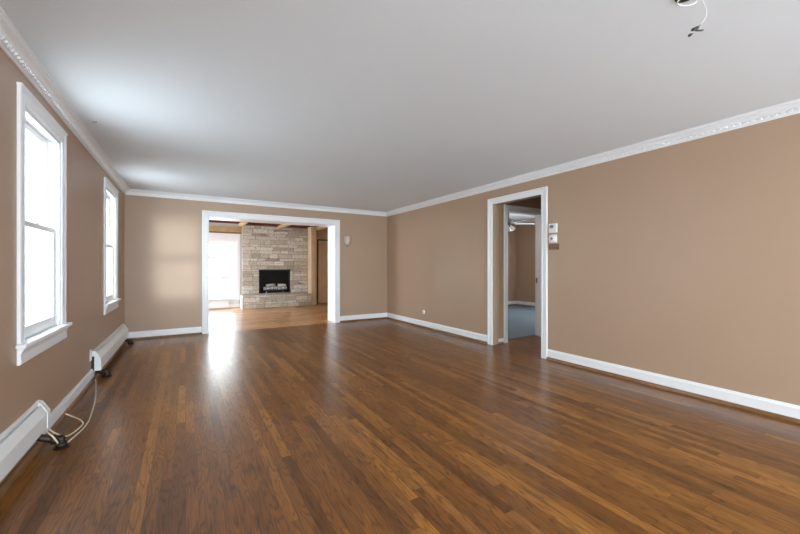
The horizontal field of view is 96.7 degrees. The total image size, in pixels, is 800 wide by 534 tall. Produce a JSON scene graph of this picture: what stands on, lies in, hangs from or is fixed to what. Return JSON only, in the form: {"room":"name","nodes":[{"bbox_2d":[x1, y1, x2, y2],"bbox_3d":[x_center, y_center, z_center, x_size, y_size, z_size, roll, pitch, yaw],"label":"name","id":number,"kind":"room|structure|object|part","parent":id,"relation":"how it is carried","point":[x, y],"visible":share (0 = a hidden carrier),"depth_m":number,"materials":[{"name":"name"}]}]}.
{"room":"empty living room","nodes":[
{"label":"empty living room","id":0,"kind":"room"},
{"bbox_2d":[25,177,32,324],"bbox_3d":[-5.847,-0.024,5.296,2.556,2.660,0.150,0,0,-31],"label":"window pane","id":1,"kind":"structure","parent":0,"point":[28,180],"depth_m":5.36,"materials":[{"name":"white glass"}]},
{"bbox_2d":[0,47,123,483],"bbox_3d":[-1.039,-0.034,-0.054,0.150,2.440,14.280,0,0,-31],"label":"wall","id":2,"kind":"structure","parent":0,"point":[49,376],"depth_m":2.80,"materials":[{"name":"brown paint"}]},
{"bbox_2d":[0,400,69,481],"bbox_3d":[-1.641,1.035,1.270,0.186,0.302,2.670,0,0,-31],"label":"baseboard heater","id":3,"kind":"object","parent":2,"relation":"attached to","point":[15,441],"visible":0.99,"depth_m":2.07,"materials":[{"name":"white metal"}]},
{"bbox_3d":[-1.706,0.921,1.231,0.017,0.014,2.630,0,0,-31],"label":"damper blade","id":4,"kind":"part","parent":3,"relation":"part of","materials":[{"name":"white metal"}]},
{"bbox_3d":[-1.712,0.965,1.228,0.021,0.153,2.630,0,0,-31],"label":"panel","id":5,"kind":"part","parent":3,"relation":"part of","materials":[{"name":"white metal"}]},
{"bbox_3d":[-1.683,0.985,1.244,0.032,0.152,2.630,0,0,-31],"label":"panel","id":6,"kind":"part","parent":3,"relation":"part of","materials":[{"name":"white metal"}]},
{"bbox_2d":[15,82,71,365],"bbox_3d":[-2.524,-0.252,2.452,0.196,1.656,1.003,0,0,-31],"label":"window","id":7,"kind":"structure","parent":2,"relation":"in","point":[49,326],"depth_m":2.71,"materials":[{"name":"white paint"}]},
{"bbox_3d":[-2.551,-0.616,2.429,0.034,0.710,0.725,0,0,-31],"label":"sash","id":8,"kind":"part","parent":7,"relation":"part of","materials":[{"name":"white paint"}]},
{"bbox_3d":[-2.513,0.078,2.452,0.034,0.750,0.725,0,0,-31],"label":"sash","id":9,"kind":"part","parent":7,"relation":"part of","materials":[{"name":"white glass"}]},
{"bbox_2d":[0,341,124,498],"bbox_3d":[-0.888,1.125,-0.127,0.034,0.122,13.700,0,0,-31],"label":"baseboard","id":10,"kind":"structure","parent":2,"relation":"attached to","point":[67,404],"depth_m":2.69,"materials":[{"name":"white paint"}]},
{"bbox_2d":[0,7,129,193],"bbox_3d":[-0.868,-1.211,-0.115,0.080,0.086,13.700,0,0,-31],"label":"crown molding","id":11,"kind":"structure","parent":2,"relation":"attached to","point":[12,43],"depth_m":2.42,"materials":[{"name":"white paint"}]},
{"bbox_2d":[90,349,93,370],"bbox_3d":[-3.173,0.962,3.648,0.020,0.238,0.137,0,0,-31],"label":"power outlet","id":12,"kind":"object","parent":2,"relation":"attached to","point":[91,357],"visible":0.99,"depth_m":3.63,"materials":[{"name":"white plastic"}]},
{"bbox_2d":[103,177,120,314],"bbox_3d":[-3.853,-0.252,4.655,0.196,1.656,1.008,0,0,-31],"label":"window","id":13,"kind":"structure","parent":2,"relation":"in","point":[111,299],"depth_m":4.94,"materials":[{"name":"white paint"}]},
{"bbox_3d":[-3.880,-0.616,4.632,0.034,0.710,0.730,0,0,-31],"label":"sash","id":14,"kind":"part","parent":13,"relation":"part of","materials":[{"name":"white paint"}]},
{"bbox_3d":[-3.842,0.078,4.655,0.034,0.750,0.730,0,0,-31],"label":"sash","id":15,"kind":"part","parent":13,"relation":"part of","materials":[{"name":"white glass"}]},
{"bbox_2d":[92,324,133,377],"bbox_3d":[-3.715,1.034,4.679,0.156,0.304,2.110,0,0,-31],"label":"baseboard heater","id":16,"kind":"object","parent":2,"relation":"attached to","point":[103,352],"visible":1,"depth_m":4.21,"materials":[{"name":"white metal"}]},
{"bbox_3d":[-3.770,0.979,4.645,0.025,0.185,2.070,0,0,-31],"label":"panel","id":17,"kind":"part","parent":16,"relation":"part of","materials":[{"name":"white metal"}]},
{"bbox_3d":[-3.763,0.923,4.649,0.020,0.021,2.070,0,0,-31],"label":"damper blade","id":18,"kind":"part","parent":16,"relation":"part of","materials":[{"name":"white metal"}]},
{"bbox_3d":[-3.736,1.001,4.666,0.038,0.180,2.070,0,0,-31],"label":"panel","id":19,"kind":"part","parent":16,"relation":"part of","materials":[{"name":"white metal"}]},
{"bbox_2d":[209,222,241,308],"bbox_3d":[-6.770,-0.034,9.165,4.972,2.440,0.150,0,0,-31],"label":"wall","id":20,"kind":"structure","parent":0,"point":[231,301],"depth_m":10.28,"materials":[{"name":"white paint"}]},
{"bbox_2d":[209,300,228,307],"bbox_3d":[-5.735,1.056,9.659,1.955,0.198,0.073,0,0,-31],"label":"baseboard heater","id":21,"kind":"object","parent":20,"relation":"attached to","point":[212,304],"visible":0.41,"depth_m":10.02,"materials":[{"name":"white metal"}]},
{"bbox_3d":[-5.727,1.067,9.647,1.915,0.167,0.037,0,0,-31],"label":"panel","id":22,"kind":"part","parent":21,"relation":"part of","materials":[{"name":"white metal"}]},
{"bbox_2d":[209,233,239,299],"bbox_3d":[-5.561,-0.002,9.865,2.045,1.915,0.200,0,0,-31],"label":"window","id":23,"kind":"structure","parent":20,"relation":"in","point":[213,237],"depth_m":10.25,"materials":[{"name":"white paint"}]},
{"bbox_3d":[-5.572,-0.504,9.888,1.830,0.460,0.060,0,0,-31],"label":"sash","id":24,"kind":"part","parent":23,"relation":"part of","materials":[{"name":"white paint"}]},
{"bbox_3d":[-5.572,0.016,9.888,1.830,0.580,0.060,0,0,-31],"label":"sash","id":25,"kind":"part","parent":23,"relation":"part of","materials":[{"name":"white glass"}]},
{"bbox_3d":[-5.572,0.596,9.888,1.830,0.580,0.060,0,0,-31],"label":"sash","id":26,"kind":"part","parent":23,"relation":"part of","materials":[{"name":"white glass"}]},
{"bbox_2d":[209,226,241,232],"bbox_3d":[-6.666,-1.077,9.111,4.795,0.145,0.050,0,0,-31],"label":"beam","id":27,"kind":"structure","parent":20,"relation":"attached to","point":[211,228],"depth_m":10.10,"materials":[{"name":"brown wood"}]},
{"bbox_2d":[209,231,241,233],"bbox_3d":[-6.671,-0.983,9.120,4.795,0.038,0.030,0,0,-31],"label":"wood strip","id":28,"kind":"object","parent":20,"relation":"attached to","point":[209,231],"visible":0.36,"depth_m":10.13,"materials":[{"name":"beige wood"}]},
{"bbox_2d":[229,304,239,306],"bbox_3d":[-6.672,1.111,9.127,4.800,0.090,0.016,0,0,-31],"label":"baseboard","id":29,"kind":"structure","parent":20,"relation":"attached to","point":[230,305],"depth_m":10.26,"materials":[{"name":"white paint"}]},
{"bbox_2d":[124,195,386,331],"bbox_3d":[-2.429,-0.034,7.194,4.958,2.440,0.430,0,0,-31],"label":"wall","id":30,"kind":"structure","parent":0,"point":[163,236],"depth_m":6.16,"materials":[{"name":"brown paint"}]},
{"bbox_2d":[124,189,386,215],"bbox_3d":[-2.348,-1.211,6.945,4.838,0.086,0.080,0,0,-31],"label":"crown molding","id":31,"kind":"structure","parent":30,"relation":"attached to","point":[136,192],"depth_m":6.63,"materials":[{"name":"white paint"}]},
{"bbox_2d":[127,313,386,339],"bbox_3d":[-2.360,1.120,6.965,4.838,0.132,0.034,0,0,-31],"label":"baseboard","id":32,"kind":"structure","parent":30,"relation":"attached to","point":[138,335],"depth_m":6.13,"materials":[{"name":"white paint"}]},
{"bbox_2d":[202,210,339,333],"bbox_3d":[-2.507,0.091,7.139,2.580,2.190,0.464,0,0,-31],"label":"door frame","id":33,"kind":"structure","parent":30,"relation":"attached to","point":[333,226],"depth_m":7.15,"materials":[{"name":"white paint"}]},
{"bbox_2d":[343,236,351,246],"bbox_3d":[-1.115,-0.552,7.668,0.208,0.224,0.115,0,0,-31],"label":"wall sconce","id":34,"kind":"object","parent":30,"relation":"attached to","point":[347,239],"visible":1,"depth_m":7.65,"materials":[{"name":"white glass"}]},
{"bbox_2d":[0,303,799,533],"bbox_3d":[-0.418,1.246,2.533,9.000,0.120,18.070,0,0,-31],"label":"floor","id":35,"kind":"structure","parent":0,"point":[377,426],"depth_m":2.35,"materials":[{"name":"brown wood"}]},
{"bbox_2d":[48,413,83,436],"bbox_3d":[-2.397,1.125,2.584,0.140,0.121,0.538,0,0,-34],"label":"cord","id":36,"kind":"object","parent":35,"relation":"on","point":[50,430],"visible":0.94,"depth_m":2.56,"materials":[{"name":"beige plastic"}]},
{"bbox_2d":[45,379,96,443],"bbox_3d":[-2.642,1.127,3.002,0.154,0.121,1.639,0,0,-32],"label":"cord","id":37,"kind":"object","parent":35,"relation":"on","point":[47,432],"visible":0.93,"depth_m":2.67,"materials":[{"name":"beige plastic"}]},
{"bbox_2d":[240,225,310,308],"bbox_3d":[-3.817,-0.024,10.858,1.973,2.420,0.962,0,0,-31],"label":"fireplace","id":38,"kind":"object","parent":35,"relation":"on","point":[270,254],"depth_m":10.76,"materials":[{"name":"stone"}]},
{"bbox_3d":[-3.869,0.702,10.975,0.650,0.173,0.290,0,0,-31],"label":"fire grate","id":39,"kind":"part","parent":38,"relation":"part of","materials":[{"name":"grey metal"}]},
{"bbox_2d":[263,286,286,289],"bbox_3d":[-3.834,0.649,10.930,0.686,0.106,0.111,0,0,-31],"label":"log","id":40,"kind":"object","parent":38,"relation":"on","point":[279,287],"visible":0.97,"depth_m":10.91,"materials":[{"name":"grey wood"}]},
{"bbox_2d":[308,227,315,304],"bbox_3d":[-2.794,-0.032,11.230,0.150,2.435,0.419,0,0,-31],"label":"wood post","id":41,"kind":"object","parent":35,"relation":"on","point":[311,230],"visible":0.86,"depth_m":11.06,"materials":[{"name":"beige paint"}]},
{"bbox_2d":[508,335,536,340],"bbox_3d":[2.001,1.183,5.909,0.870,0.006,0.054,0,0,-31],"label":"threshold","id":42,"kind":"object","parent":35,"relation":"on","point":[534,335],"visible":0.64,"depth_m":5.92,"materials":[{"name":"brown wood"}]},
{"bbox_2d":[0,0,799,228],"bbox_3d":[-0.654,-1.304,2.391,8.450,0.100,18.070,0,0,-31],"label":"ceiling","id":43,"kind":"structure","parent":0,"point":[370,105],"depth_m":2.43,"materials":[{"name":"paint"}]},
{"bbox_2d":[239,222,248,226],"bbox_3d":[-3.703,-1.206,8.773,0.100,0.094,3.570,0,0,-31],"label":"ceiling beam","id":44,"kind":"structure","parent":43,"relation":"attached to","point":[241,224],"depth_m":9.72,"materials":[{"name":"brown wood"}]},
{"bbox_2d":[278,224,289,228],"bbox_3d":[-2.769,-1.206,9.336,0.100,0.094,3.570,0,0,-31],"label":"ceiling beam","id":45,"kind":"structure","parent":43,"relation":"attached to","point":[281,226],"depth_m":10.39,"materials":[{"name":"brown wood"}]},
{"bbox_2d":[316,226,327,230],"bbox_3d":[-1.819,-1.206,9.909,0.100,0.094,3.570,0,0,-31],"label":"ceiling beam","id":46,"kind":"structure","parent":43,"relation":"attached to","point":[318,227],"depth_m":10.88,"materials":[{"name":"brown wood"}]},
{"bbox_2d":[675,0,706,36],"bbox_3d":[1.339,-1.158,1.647,0.125,0.192,0.092,0,0,-31],"label":"wires","id":47,"kind":"object","parent":43,"relation":"hanging from","point":[696,28],"visible":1,"depth_m":1.64,"materials":[{"name":"white plastic"}]},
{"bbox_2d":[508,224,515,304],"bbox_3d":[1.568,-0.114,9.986,4.770,2.600,0.150,0,0,-31],"label":"wall","id":48,"kind":"structure","parent":0,"point":[512,234],"depth_m":11.06,"materials":[{"name":"brown paint"}]},
{"bbox_2d":[498,197,540,343],"bbox_3d":[2.080,-0.114,5.908,1.435,2.600,0.130,0,0,-31],"label":"wall","id":49,"kind":"structure","parent":0,"point":[534,202],"depth_m":5.53,"materials":[{"name":"brown paint"}]},
{"bbox_2d":[504,204,540,342],"bbox_3d":[2.024,0.103,5.870,1.020,2.165,0.162,0,0,-31],"label":"door frame","id":50,"kind":"structure","parent":49,"relation":"attached to","point":[536,212],"depth_m":5.94,"materials":[{"name":"white paint"}]},
{"bbox_2d":[508,304,534,338],"bbox_3d":[2.541,1.180,8.374,4.770,0.012,3.617,0,0,-31],"label":"floor","id":51,"kind":"structure","parent":0,"point":[521,318],"depth_m":7.66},
{"bbox_2d":[509,213,534,221],"bbox_3d":[2.566,-1.464,8.477,4.920,0.100,3.767,0,0,-31],"label":"ceiling","id":52,"kind":"structure","parent":0,"point":[515,217],"depth_m":10.16,"materials":[{"name":"paint"}]},
{"bbox_2d":[508,213,534,231],"bbox_3d":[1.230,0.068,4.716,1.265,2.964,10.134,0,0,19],"label":"ceiling fan","id":53,"kind":"object","parent":52,"relation":"hanging from","point":[510,221],"visible":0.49,"depth_m":8.80,"materials":[{"name":"silver metal"}]},
{"bbox_2d":[516,222,534,305],"bbox_3d":[4.647,-0.114,9.644,0.150,2.600,3.917,0,0,-31],"label":"wall","id":54,"kind":"structure","parent":0,"point":[525,233],"depth_m":10.85,"materials":[{"name":"brown paint"}]},
{"bbox_2d":[513,219,534,223],"bbox_3d":[2.541,-1.379,8.374,4.770,0.069,3.617,0,0,-31],"label":"crown molding","id":55,"kind":"structure","parent":54,"relation":"attached to","point":[532,220],"depth_m":10.74,"materials":[{"name":"white paint"}]},
{"bbox_2d":[516,301,534,305],"bbox_3d":[4.576,1.106,9.601,0.016,0.100,3.617,0,0,-31],"label":"baseboard","id":56,"kind":"structure","parent":54,"relation":"attached to","point":[517,302],"depth_m":10.83,"materials":[{"name":"white paint"}]},
{"bbox_2d":[387,113,799,405],"bbox_3d":[3.330,-0.034,2.330,0.120,2.440,13.850,0,0,-31],"label":"wall","id":57,"kind":"structure","parent":0,"point":[681,260],"depth_m":3.48,"materials":[{"name":"brown paint"}]},
{"bbox_2d":[487,186,547,358],"bbox_3d":[1.622,0.073,5.025,0.022,2.225,1.050,0,0,-31],"label":"door frame","id":58,"kind":"structure","parent":57,"relation":"attached to","point":[543,191],"depth_m":4.65,"materials":[{"name":"white paint"}]},
{"bbox_2d":[549,234,556,242],"bbox_3d":[1.926,-0.358,4.494,0.048,0.104,0.108,0,0,-31],"label":"thermostat","id":59,"kind":"object","parent":57,"relation":"attached to","point":[552,238],"visible":1,"depth_m":4.47,"materials":[{"name":"white plastic"}]},
{"bbox_2d":[549,223,557,232],"bbox_3d":[1.935,-0.490,4.495,0.032,0.117,0.110,0,0,-31],"label":"thermostat","id":60,"kind":"object","parent":57,"relation":"attached to","point":[553,228],"visible":1,"depth_m":4.47,"materials":[{"name":"white plastic"}]},
{"bbox_2d":[549,244,558,249],"bbox_3d":[1.942,-0.256,4.496,0.020,0.073,0.145,0,0,-31],"label":"switch plate","id":61,"kind":"object","parent":57,"relation":"attached to","point":[551,246],"visible":1,"depth_m":4.49,"materials":[{"name":"brown metal"}]},
{"bbox_2d":[386,99,799,215],"bbox_3d":[3.206,-1.211,2.342,0.080,0.086,13.700,0,0,-31],"label":"crown molding","id":62,"kind":"structure","parent":57,"relation":"attached to","point":[789,108],"depth_m":3.60,"materials":[{"name":"white paint"}]},
{"bbox_2d":[387,313,799,423],"bbox_3d":[3.225,1.120,2.354,0.034,0.132,13.700,0,0,-31],"label":"baseboard","id":63,"kind":"structure","parent":57,"relation":"attached to","point":[780,410],"depth_m":3.44,"materials":[{"name":"white paint"}]},
{"bbox_3d":[-2.335,-0.034,11.840,1.569,2.440,0.150,0,0,-31],"label":"wall","id":64,"kind":"structure","parent":0,"visible":0},
{"bbox_2d":[316,229,327,303],"bbox_3d":[-2.309,-0.029,11.709,0.960,2.430,0.099,0,0,-31],"label":"door","id":65,"kind":"structure","parent":64,"relation":"in","point":[322,245],"depth_m":11.60,"materials":[{"name":"brown paint"}]},
{"label":"outside","id":66,"kind":"structure","parent":0,"visible":0},
{"bbox_2d":[210,279,217,296],"bbox_3d":[-0.883,1.686,11.145,90.000,0.100,100.000,0,0,-31],"label":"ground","id":67,"kind":"structure","parent":66,"point":[210,279],"depth_m":29.83,"materials":[{"name":"white"}]}
]}

